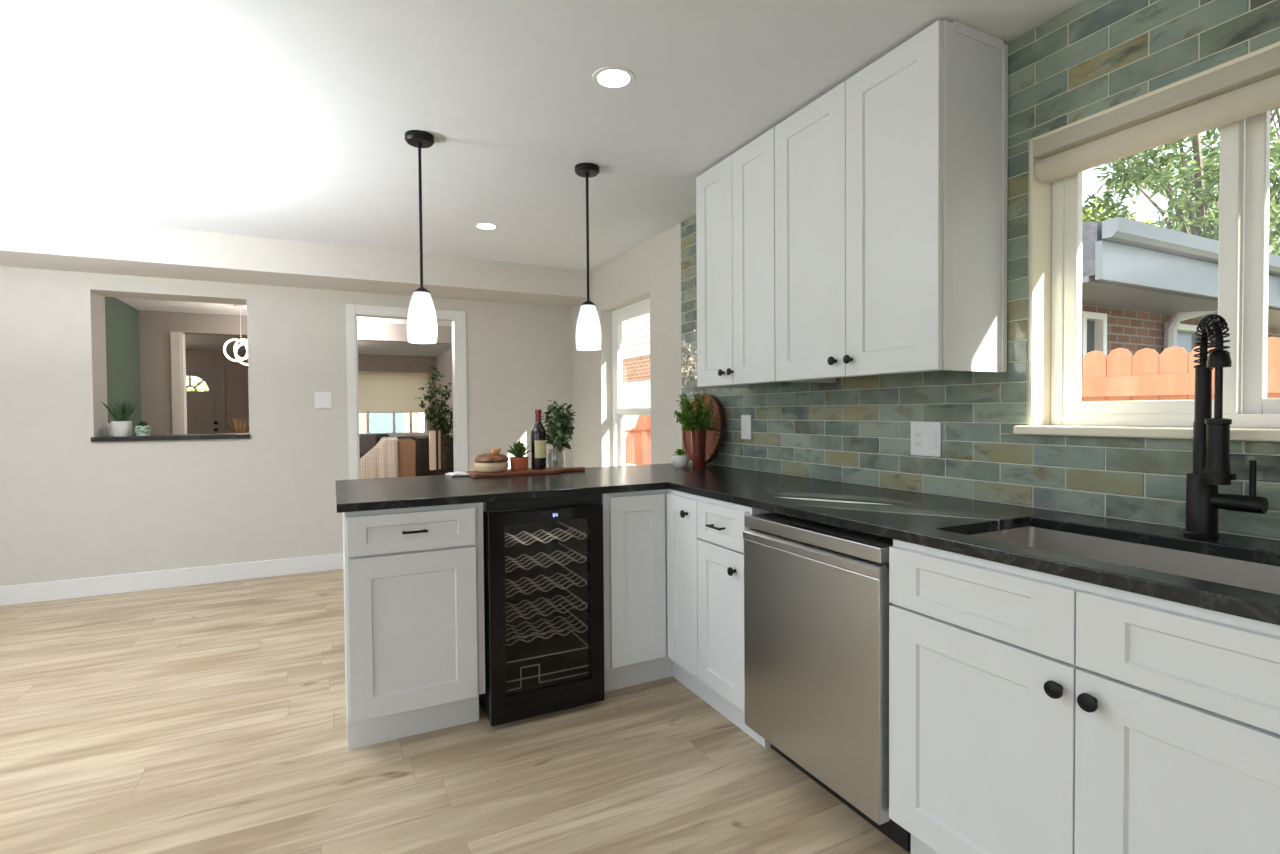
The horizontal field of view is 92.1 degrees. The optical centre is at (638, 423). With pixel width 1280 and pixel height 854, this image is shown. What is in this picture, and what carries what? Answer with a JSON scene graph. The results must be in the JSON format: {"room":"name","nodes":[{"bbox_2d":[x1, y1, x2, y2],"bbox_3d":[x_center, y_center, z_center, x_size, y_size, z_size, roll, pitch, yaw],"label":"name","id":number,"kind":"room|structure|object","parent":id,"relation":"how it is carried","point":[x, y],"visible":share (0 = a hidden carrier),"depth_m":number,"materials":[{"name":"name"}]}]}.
{"room":"kitchen","nodes":[
{"label":"kitchen","id":0,"kind":"room"},
{"bbox_2d":[105,297,140,434],"bbox_3d":[-5.037,-0.056,5.594,0.150,2.420,3.100,-1,1,-26],"label":"wall","id":1,"kind":"structure","parent":0,"point":[121,319],"depth_m":6.44,"materials":[{"name":"green paint"}]},
{"bbox_2d":[0,266,572,585],"bbox_3d":[-3.097,-0.052,4.659,5.394,2.420,0.300,-1,1,-26],"label":"wall","id":2,"kind":"structure","parent":0,"point":[72,506],"depth_m":4.47,"materials":[{"name":"beige paint"}]},
{"bbox_2d":[91,433,250,441],"bbox_3d":[-3.364,0.097,4.517,0.919,0.032,0.322,-1,1,-26],"label":"window sill","id":3,"kind":"structure","parent":2,"relation":"attached to","point":[226,435],"depth_m":4.39,"materials":[{"name":"black stone"}]},
{"bbox_2d":[106,423,110,435],"bbox_3d":[-3.758,0.041,4.416,0.076,0.090,0.076,-1,1,-26],"label":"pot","id":4,"kind":"object","parent":3,"relation":"on","point":[108,425],"visible":0.27,"depth_m":4.38,"materials":[{"name":"ceramic"}]},
{"bbox_2d":[101,399,135,435],"bbox_3d":[-3.643,-0.050,4.359,0.214,0.273,0.140,0,1,8],"label":"snake plant","id":5,"kind":"object","parent":3,"relation":"on","point":[121,426],"visible":0.94,"depth_m":4.32,"materials":[{"name":"green plant"}]},
{"bbox_2d":[135,421,150,435],"bbox_3d":[-3.546,0.031,4.415,0.094,0.106,0.094,-1,1,-26],"label":"potted succulent","id":6,"kind":"object","parent":3,"relation":"on","point":[142,430],"visible":1,"depth_m":4.39,"materials":[{"name":"green ceramic"}]},
{"bbox_2d":[135,426,150,433],"bbox_3d":[-3.546,0.043,4.415,0.094,0.058,0.094,-1,1,-26],"label":"pot","id":7,"kind":"object","parent":6,"relation":"attached to","point":[138,429],"depth_m":4.38,"materials":[{"name":"green ceramic"}]},
{"bbox_2d":[0,553,342,605],"bbox_3d":[-3.018,1.096,4.542,5.394,0.128,0.014,-1,1,-26],"label":"baseboard","id":8,"kind":"structure","parent":2,"relation":"attached to","point":[133,582],"depth_m":4.36,"materials":[{"name":"white paint"}]},
{"bbox_2d":[0,211,591,306],"bbox_3d":[-2.923,-1.143,4.269,5.394,0.225,0.520,-1,1,-26],"label":"beam","id":9,"kind":"structure","parent":2,"relation":"attached to","point":[26,240],"depth_m":4.24,"materials":[{"name":"beige paint"}]},
{"bbox_2d":[314,392,331,407],"bbox_3d":[-2.455,-0.186,4.802,0.119,0.128,0.010,-1,1,-26],"label":"light switch","id":10,"kind":"object","parent":2,"relation":"attached to","point":[322,399],"visible":1,"depth_m":4.80,"materials":[{"name":"white plastic"}]},
{"bbox_2d":[346,304,467,479],"bbox_3d":[-1.911,0.091,5.143,0.927,2.095,0.141,-1,1,-26],"label":"trim","id":11,"kind":"structure","parent":2,"relation":"attached to","point":[459,356],"depth_m":5.06,"materials":[{"name":"white paint"}]},
{"bbox_2d":[139,310,451,434],"bbox_3d":[-3.923,-0.113,7.955,3.944,2.420,0.140,-1,1,-26],"label":"wall","id":12,"kind":"structure","parent":0,"point":[155,327],"depth_m":7.12,"materials":[{"name":"beige paint"}]},
{"bbox_2d":[170,332,186,433],"bbox_3d":[-4.980,0.021,7.430,1.000,2.190,0.164,-1,1,-26],"label":"trim","id":13,"kind":"structure","parent":12,"relation":"attached to","point":[177,339],"depth_m":7.15,"materials":[{"name":"beige paint"}]},
{"bbox_2d":[185,349,436,438],"bbox_3d":[-6.764,-0.173,12.048,5.394,2.420,0.200,-1,1,-26],"label":"wall","id":14,"kind":"structure","parent":0,"point":[236,373],"depth_m":11.59,"materials":[{"name":"brown paint"}]},
{"bbox_2d":[186,366,225,433],"bbox_3d":[-8.169,0.004,11.247,1.080,2.120,0.120,-1,1,-26],"label":"door","id":15,"kind":"structure","parent":14,"relation":"in","point":[206,410],"depth_m":11.36,"materials":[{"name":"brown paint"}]},
{"bbox_2d":[358,371,429,412],"bbox_3d":[-5.170,-0.647,12.650,1.700,0.842,0.064,-1,1,-26],"label":"roller shade","id":16,"kind":"object","parent":14,"relation":"attached to","point":[379,392],"visible":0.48,"depth_m":12.68,"materials":[{"name":"beige fabric"}]},
{"bbox_2d":[0,569,910,853],"bbox_3d":[-2.984,1.220,4.540,5.750,0.120,17.150,-1,1,-26],"label":"floor","id":17,"kind":"structure","parent":0,"point":[211,718],"depth_m":2.19,"materials":[{"name":"brown wood"}]},
{"bbox_2d":[229,416,248,432],"bbox_3d":[-4.539,0.510,7.081,0.296,1.221,0.287,0,1,16],"label":"vase","id":18,"kind":"object","parent":17,"relation":"on","point":[242,429],"visible":0.2,"depth_m":7.03,"materials":[{"name":"brown wood"}]},
{"bbox_2d":[360,434,389,457],"bbox_3d":[-5.039,0.606,10.935,1.570,0.800,1.050,-1,1,-26],"label":"sofa","id":19,"kind":"object","parent":17,"relation":"on","point":[379,436],"visible":0.07,"depth_m":11.39,"materials":[{"name":"grey fabric"}]},
{"bbox_2d":[359,435,376,456],"bbox_3d":[-4.953,0.395,11.170,0.400,0.388,0.195,-1,1,-26],"label":"cushion","id":20,"kind":"object","parent":19,"relation":"on","point":[366,442],"visible":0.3,"depth_m":11.14,"materials":[{"name":"grey fabric"}]},
{"bbox_2d":[398,439,415,476],"bbox_3d":[-3.738,0.648,9.292,0.660,0.842,0.789,-1,1,-26],"label":"armchair","id":21,"kind":"object","parent":17,"relation":"on","point":[406,448],"visible":0.37,"depth_m":9.02,"materials":[{"name":"brown leather"}]},
{"bbox_2d":[360,437,397,478],"bbox_3d":[-3.781,0.602,8.904,0.560,0.812,0.307,-1,1,-26],"label":"throw blanket","id":22,"kind":"object","parent":21,"relation":"on","point":[381,461],"visible":0.8,"depth_m":8.82,"materials":[{"name":"beige fabric"}]},
{"bbox_2d":[342,502,484,749],"bbox_3d":[-0.933,0.744,2.526,0.485,0.882,0.627,-1,1,-26],"label":"base cabinet","id":23,"kind":"object","parent":17,"relation":"on","point":[414,628],"visible":0.98,"depth_m":2.28,"materials":[{"name":"white paint"}]},
{"bbox_2d":[411,435,453,475],"bbox_3d":[-3.380,0.628,10.447,0.769,0.830,1.140,-1,1,-26],"label":"sideboard","id":24,"kind":"object","parent":17,"relation":"on","point":[422,442],"visible":0.26,"depth_m":9.90,"materials":[{"name":"brown wood"}]},
{"bbox_2d":[415,366,453,475],"bbox_3d":[-3.010,0.096,9.368,0.469,1.931,0.649,0,1,38],"label":"potted tree","id":25,"kind":"object","parent":17,"relation":"on","point":[444,425],"visible":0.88,"depth_m":9.31,"materials":[{"name":"green plant"}]},
{"bbox_2d":[429,429,442,474],"bbox_3d":[-2.840,0.575,8.660,0.190,1.000,0.220,-1,1,-26],"label":"floor lamp","id":26,"kind":"object","parent":17,"relation":"on","point":[435,435],"visible":0.88,"depth_m":8.64,"materials":[{"name":"beige paper"}]},
{"bbox_2d":[479,494,604,725],"bbox_3d":[-0.483,0.735,2.732,0.485,0.883,0.600,-1,1,-26],"label":"wine cooler","id":27,"kind":"object","parent":17,"relation":"on","point":[544,586],"visible":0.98,"depth_m":2.57,"materials":[{"name":"black plastic"}]},
{"bbox_2d":[505,564,586,596],"bbox_3d":[-0.474,0.677,2.698,0.403,0.020,0.400,-1,1,-26],"label":"wire shelf","id":28,"kind":"object","parent":27,"relation":"attached to","point":[571,571],"depth_m":2.67,"materials":[{"name":"silver metal"}]},
{"bbox_2d":[505,542,586,571],"bbox_3d":[-0.475,0.577,2.696,0.403,0.020,0.400,-1,1,-26],"label":"wire shelf","id":29,"kind":"object","parent":27,"relation":"attached to","point":[572,550],"depth_m":2.67,"materials":[{"name":"silver metal"}]},
{"bbox_2d":[505,521,586,546],"bbox_3d":[-0.475,0.477,2.694,0.403,0.020,0.400,-1,1,-26],"label":"wire shelf","id":30,"kind":"object","parent":27,"relation":"attached to","point":[577,531],"depth_m":2.67,"materials":[{"name":"silver metal"}]},
{"bbox_2d":[506,603,587,645],"bbox_3d":[-0.472,0.872,2.702,0.403,0.020,0.400,-1,1,-26],"label":"wire shelf","id":31,"kind":"object","parent":27,"relation":"attached to","point":[577,618],"depth_m":2.67,"materials":[{"name":"silver metal"}]},
{"bbox_2d":[506,583,587,621],"bbox_3d":[-0.473,0.777,2.700,0.403,0.020,0.400,-1,1,-26],"label":"wire shelf","id":32,"kind":"object","parent":27,"relation":"attached to","point":[579,599],"depth_m":2.67,"materials":[{"name":"silver metal"}]},
{"bbox_2d":[506,628,587,690],"bbox_3d":[-0.441,1.013,2.645,0.403,0.131,0.260,-1,1,-26],"label":"wire basket","id":33,"kind":"object","parent":27,"relation":"on","point":[577,651],"depth_m":2.69,"materials":[{"name":"silver metal"}]},
{"bbox_2d":[595,489,713,707],"bbox_3d":[0.217,0.725,2.971,0.963,0.882,0.852,-1,1,-26],"label":"base cabinet","id":34,"kind":"object","parent":17,"relation":"on","point":[650,548],"visible":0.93,"depth_m":2.67,"materials":[{"name":"white paint"}]},
{"bbox_2d":[335,462,1279,625],"bbox_3d":[0.310,0.294,1.631,1.980,0.030,3.837,-1,1,-26],"label":"countertop","id":35,"kind":"structure","parent":34,"relation":"on","point":[946,523],"depth_m":1.90,"materials":[{"name":"black stone"}]},
{"bbox_2d":[445,471,468,476],"bbox_3d":[-0.905,0.247,3.088,0.104,0.021,0.132,-1,1,-26],"label":"napkin","id":36,"kind":"object","parent":35,"relation":"on","point":[458,473],"visible":0.98,"depth_m":3.04,"materials":[{"name":"white fabric"}]},
{"bbox_2d":[467,467,584,477],"bbox_3d":[-0.565,0.244,3.179,0.601,0.020,0.180,-1,1,-26],"label":"cutting board","id":37,"kind":"object","parent":35,"relation":"on","point":[529,471],"visible":0.94,"depth_m":3.09,"materials":[{"name":"brown wood"}]},
{"bbox_2d":[474,448,508,472],"bbox_3d":[-0.739,0.178,3.098,0.175,0.119,0.170,-1,1,-26],"label":"crock","id":38,"kind":"object","parent":37,"relation":"on","point":[493,461],"visible":1,"depth_m":3.04,"materials":[{"name":"brown ceramic"}]},
{"bbox_2d":[474,462,508,472],"bbox_3d":[-0.738,0.213,3.098,0.168,0.050,0.168,-1,1,-26],"label":"bowl","id":39,"kind":"object","parent":38,"relation":"attached to","point":[486,467],"depth_m":3.03,"materials":[{"name":"beige ceramic"}]},
{"bbox_2d":[506,439,530,470],"bbox_3d":[-0.612,0.157,3.155,0.134,0.157,0.140,0,1,10],"label":"potted succulent","id":40,"kind":"object","parent":37,"relation":"on","point":[519,462],"visible":1,"depth_m":3.13,"materials":[{"name":"green plant"}]},
{"bbox_2d":[510,456,527,470],"bbox_3d":[-0.611,0.203,3.159,0.094,0.066,0.094,-1,1,-26],"label":"pot","id":41,"kind":"object","parent":40,"relation":"attached to","point":[517,463],"depth_m":3.12,"materials":[{"name":"ceramic"}]},
{"bbox_2d":[531,410,545,469],"bbox_3d":[-0.516,0.080,3.189,0.077,0.308,0.078,-1,1,-26],"label":"wine bottle","id":42,"kind":"object","parent":37,"relation":"on","point":[538,433],"visible":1,"depth_m":3.16,"materials":[{"name":"black glass"}]},
{"bbox_2d":[541,400,575,468],"bbox_3d":[-0.422,0.053,3.258,0.194,0.358,0.206,-1,1,-26],"label":"plant","id":43,"kind":"object","parent":37,"relation":"on","point":[560,428],"visible":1,"depth_m":3.23,"materials":[{"name":"green plant"}]},
{"bbox_2d":[672,449,688,467],"bbox_3d":[0.235,0.188,3.453,0.099,0.108,0.099,0,1,6],"label":"potted succulent","id":44,"kind":"object","parent":35,"relation":"on","point":[680,460],"visible":1,"depth_m":3.42,"materials":[{"name":"white ceramic"}]},
{"bbox_2d":[674,393,715,468],"bbox_3d":[0.308,0.037,3.398,0.233,0.411,0.278,0,1,3],"label":"potted plant","id":45,"kind":"object","parent":35,"relation":"on","point":[692,420],"visible":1,"depth_m":3.35,"materials":[{"name":"green plant"}]},
{"bbox_2d":[683,394,724,463],"bbox_3d":[0.374,0.032,3.603,0.082,0.412,0.412,-1,1,-26],"label":"round tray","id":46,"kind":"object","parent":35,"relation":"on","point":[714,438],"visible":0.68,"depth_m":3.50,"materials":[{"name":"brown wood"}]},
{"bbox_2d":[970,526,1279,594],"bbox_3d":[1.133,0.424,1.370,0.447,0.233,0.809,-1,1,-26],"label":"sink","id":47,"kind":"object","parent":35,"relation":"in","point":[1239,573],"visible":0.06,"depth_m":1.54,"materials":[{"name":"metal"}]},
{"bbox_2d":[1183,314,1267,538],"bbox_3d":[1.351,0.009,1.444,0.151,0.531,0.147,-1,1,-26],"label":"faucet","id":48,"kind":"object","parent":35,"relation":"on","point":[1211,436],"visible":1,"depth_m":1.45,"materials":[{"name":"black metal"}]},
{"bbox_2d":[697,496,773,746],"bbox_3d":[0.601,0.732,2.495,0.700,0.882,0.342,-1,1,-26],"label":"base cabinet","id":49,"kind":"object","parent":17,"relation":"on","point":[720,524],"visible":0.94,"depth_m":2.36,"materials":[{"name":"white paint"}]},
{"bbox_2d":[743,513,910,851],"bbox_3d":[0.800,0.751,2.062,0.658,0.859,0.605,-1,1,-26],"label":"dishwasher","id":50,"kind":"object","parent":17,"relation":"on","point":[816,594],"visible":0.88,"depth_m":1.84,"materials":[{"name":"silver metal"}]},
{"bbox_2d":[889,539,1279,853],"bbox_3d":[1.155,0.750,1.380,0.698,0.882,0.913,-1,1,-26],"label":"base cabinet","id":51,"kind":"object","parent":17,"relation":"on","point":[1031,712],"visible":0.97,"depth_m":1.24,"materials":[{"name":"white paint"}]},
{"bbox_2d":[0,0,1084,356],"bbox_3d":[-3.004,-1.310,4.489,5.750,0.100,17.150,-1,1,-26],"label":"ceiling","id":52,"kind":"structure","parent":0,"point":[289,120],"depth_m":2.39,"materials":[{"name":"white paint"}]},
{"bbox_2d":[223,305,247,365],"bbox_3d":[-4.335,-0.967,6.764,0.356,0.656,0.142,-1,1,-26],"label":"pendant","id":53,"kind":"object","parent":52,"relation":"hanging from","point":[237,357],"visible":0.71,"depth_m":6.75,"materials":[{"name":"white paint"}]},
{"bbox_2d":[405,130,437,343],"bbox_3d":[-0.939,-0.796,2.664,0.126,0.886,0.126,-1,1,-26],"label":"pendant lamp","id":54,"kind":"object","parent":52,"relation":"hanging from","point":[422,328],"visible":1,"depth_m":2.63,"materials":[{"name":"white glass"}]},
{"bbox_2d":[474,222,498,229],"bbox_3d":[-0.972,-1.262,3.941,0.154,0.004,0.154,-1,1,-26],"label":"recessed light","id":55,"kind":"object","parent":52,"relation":"in","point":[483,225],"visible":1,"depth_m":3.94,"materials":[{"name":"white paint"}]},
{"bbox_2d":[477,224,495,228],"bbox_3d":[-0.972,-1.263,3.941,0.117,0.002,0.117,-1,1,-26],"label":"diffuser","id":56,"kind":"object","parent":55,"relation":"attached to","point":[480,226],"depth_m":3.94,"materials":[{"name":"white plastic"}]},
{"bbox_2d":[575,163,600,350],"bbox_3d":[-0.248,-0.808,3.018,0.126,0.886,0.126,-1,1,-26],"label":"pendant lamp","id":57,"kind":"object","parent":52,"relation":"hanging from","point":[588,329],"visible":1,"depth_m":2.98,"materials":[{"name":"white glass"}]},
{"bbox_2d":[592,66,634,89],"bbox_3d":[-0.088,-1.234,2.202,0.154,0.004,0.154,-1,1,-26],"label":"recessed light","id":58,"kind":"object","parent":52,"relation":"in","point":[608,77],"visible":1,"depth_m":2.19,"materials":[{"name":"white paint"}]},
{"bbox_2d":[597,70,629,86],"bbox_3d":[-0.088,-1.234,2.202,0.117,0.002,0.117,-1,1,-26],"label":"diffuser","id":59,"kind":"object","parent":58,"relation":"attached to","point":[605,78],"depth_m":2.20,"materials":[{"name":"white plastic"}]},
{"bbox_2d":[436,140,1277,539],"bbox_3d":[-0.520,-0.094,5.742,0.186,2.420,17.150,-1,1,-26],"label":"wall","id":60,"kind":"structure","parent":0,"point":[652,269],"depth_m":4.55,"materials":[{"name":"beige paint"}]},
{"bbox_2d":[612,297,650,465],"bbox_3d":[-0.046,-0.238,4.732,0.190,1.382,0.915,-1,1,-26],"label":"window","id":61,"kind":"structure","parent":60,"relation":"in","point":[642,307],"depth_m":5.06,"materials":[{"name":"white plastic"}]},
{"bbox_2d":[696,127,818,387],"bbox_3d":[0.562,-0.714,2.915,0.350,1.060,0.617,-1,1,-26],"label":"upper cabinet","id":62,"kind":"object","parent":60,"relation":"attached to","point":[735,197],"visible":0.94,"depth_m":2.80,"materials":[{"name":"white paint"}]},
{"bbox_2d":[775,20,1007,382],"bbox_3d":[0.874,-0.708,2.287,0.350,1.070,0.786,-1,1,-26],"label":"upper cabinet","id":63,"kind":"object","parent":60,"relation":"attached to","point":[891,185],"visible":1,"depth_m":2.02,"materials":[{"name":"white paint"}]},
{"bbox_2d":[681,0,1279,539],"bbox_3d":[1.204,-0.489,2.036,0.006,1.504,4.191,-1,1,-26],"label":"wall tile","id":64,"kind":"structure","parent":60,"relation":"attached to","point":[1093,57],"depth_m":1.97,"materials":[{"name":"tile"}]},
{"bbox_2d":[741,415,750,439],"bbox_3d":[0.576,0.018,3.303,0.009,0.130,0.086,-1,1,-26],"label":"outlet","id":65,"kind":"object","parent":64,"relation":"attached to","point":[745,419],"visible":1,"depth_m":3.30,"materials":[{"name":"white plastic"}]},
{"bbox_2d":[743,421,747,433],"bbox_3d":[0.574,0.018,3.302,0.003,0.068,0.036,-1,1,-26],"label":"socket","id":66,"kind":"object","parent":65,"relation":"attached to","point":[745,423],"depth_m":3.30,"materials":[{"name":"white plastic"}]},
{"bbox_2d":[911,422,940,456],"bbox_3d":[1.071,0.056,2.305,0.010,0.128,0.130,-1,1,-26],"label":"outlet","id":67,"kind":"object","parent":64,"relation":"attached to","point":[925,436],"visible":1,"depth_m":2.30,"materials":[{"name":"white plastic"}]},
{"bbox_2d":[914,430,921,447],"bbox_3d":[1.056,0.056,2.331,0.003,0.068,0.036,-1,1,-26],"label":"socket","id":68,"kind":"object","parent":67,"relation":"attached to","point":[917,433],"depth_m":2.33,"materials":[{"name":"white plastic"}]},
{"bbox_2d":[1013,42,1279,441],"bbox_3d":[1.506,-0.428,1.576,0.207,0.932,0.977,-1,1,-26],"label":"window","id":69,"kind":"structure","parent":60,"relation":"in","point":[1056,407],"depth_m":1.69,"materials":[{"name":"beige paint"}]},
{"bbox_2d":[1033,46,1279,182],"bbox_3d":[1.477,-0.822,1.555,0.085,0.121,0.901,-1,1,-26],"label":"roller shade","id":70,"kind":"object","parent":69,"relation":"attached to","point":[1249,87],"visible":1,"depth_m":1.64,"materials":[{"name":"white fabric"}]},
{"label":"outside","id":71,"kind":"structure","parent":0,"visible":0},
{"bbox_3d":[-4.433,1.456,8.989,120.000,0.250,140.000,-1,1,-26],"label":"ground","id":72,"kind":"structure","parent":71,"visible":0},
{"bbox_2d":[186,376,208,390],"bbox_3d":[-10.289,-0.326,14.081,3.777,3.297,2.962,0,1,6],"label":"shrub","id":73,"kind":"object","parent":72,"relation":"on","point":[187,379],"visible":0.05,"depth_m":13.88,"materials":[{"name":"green plant"}]},
{"bbox_2d":[359,413,428,436],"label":"window","id":74,"kind":"structure","parent":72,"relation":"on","point":[378,422],"depth_m":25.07,"materials":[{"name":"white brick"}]},
{"bbox_2d":[622,313,650,407],"bbox_3d":[1.044,-0.893,14.181,3.900,4.150,7.900,-1,1,-26],"label":"garage","id":75,"kind":"structure","parent":72,"relation":"on","point":[636,386],"depth_m":12.61,"materials":[{"name":"orange brick"}]},
{"bbox_2d":[625,416,650,464],"bbox_3d":[-0.602,0.546,8.962,2.268,1.491,0.063,-1,1,-26],"label":"picket fence","id":76,"kind":"object","parent":72,"relation":"on","point":[637,428],"visible":0.04,"depth_m":9.26,"materials":[{"name":"brown wood"}]},
{"bbox_2d":[1082,195,1159,226],"bbox_3d":[16.963,-3.572,22.223,5.074,8.939,6.501,-1,1,-26],"label":"shade tree","id":77,"kind":"object","parent":72,"relation":"on","point":[1096,204],"visible":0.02,"depth_m":21.86,"materials":[{"name":"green plant"}]},
{"bbox_2d":[1081,217,1279,359],"bbox_3d":[4.715,-0.217,6.557,4.920,3.050,3.040,-1,1,-26],"label":"house","id":78,"kind":"structure","parent":72,"relation":"on","point":[1144,285],"depth_m":4.78,"materials":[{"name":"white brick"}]},
{"bbox_2d":[1081,337,1279,401],"bbox_3d":[2.334,0.415,5.408,0.063,1.852,8.800,-1,1,-26],"label":"picket fence","id":79,"kind":"object","parent":72,"relation":"on","point":[1121,375],"visible":0.03,"depth_m":3.78,"materials":[{"name":"brown wood"}]},
{"bbox_2d":[1082,108,1279,255],"bbox_3d":[8.590,-2.368,9.472,3.259,7.180,3.745,-1,1,-26],"label":"tree","id":80,"kind":"object","parent":72,"relation":"on","point":[1137,172],"visible":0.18,"depth_m":9.32,"materials":[{"name":"green broad leaf"},{"name":"grey bark"}]},
{"bbox_2d":[1152,108,1279,243],"bbox_3d":[15.459,-5.476,14.796,6.059,13.068,6.680,-1,1,-26],"label":"tree","id":81,"kind":"object","parent":72,"relation":"on","point":[1205,151],"visible":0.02,"depth_m":15.41,"materials":[{"name":"green broad leaf"},{"name":"grey bark"}]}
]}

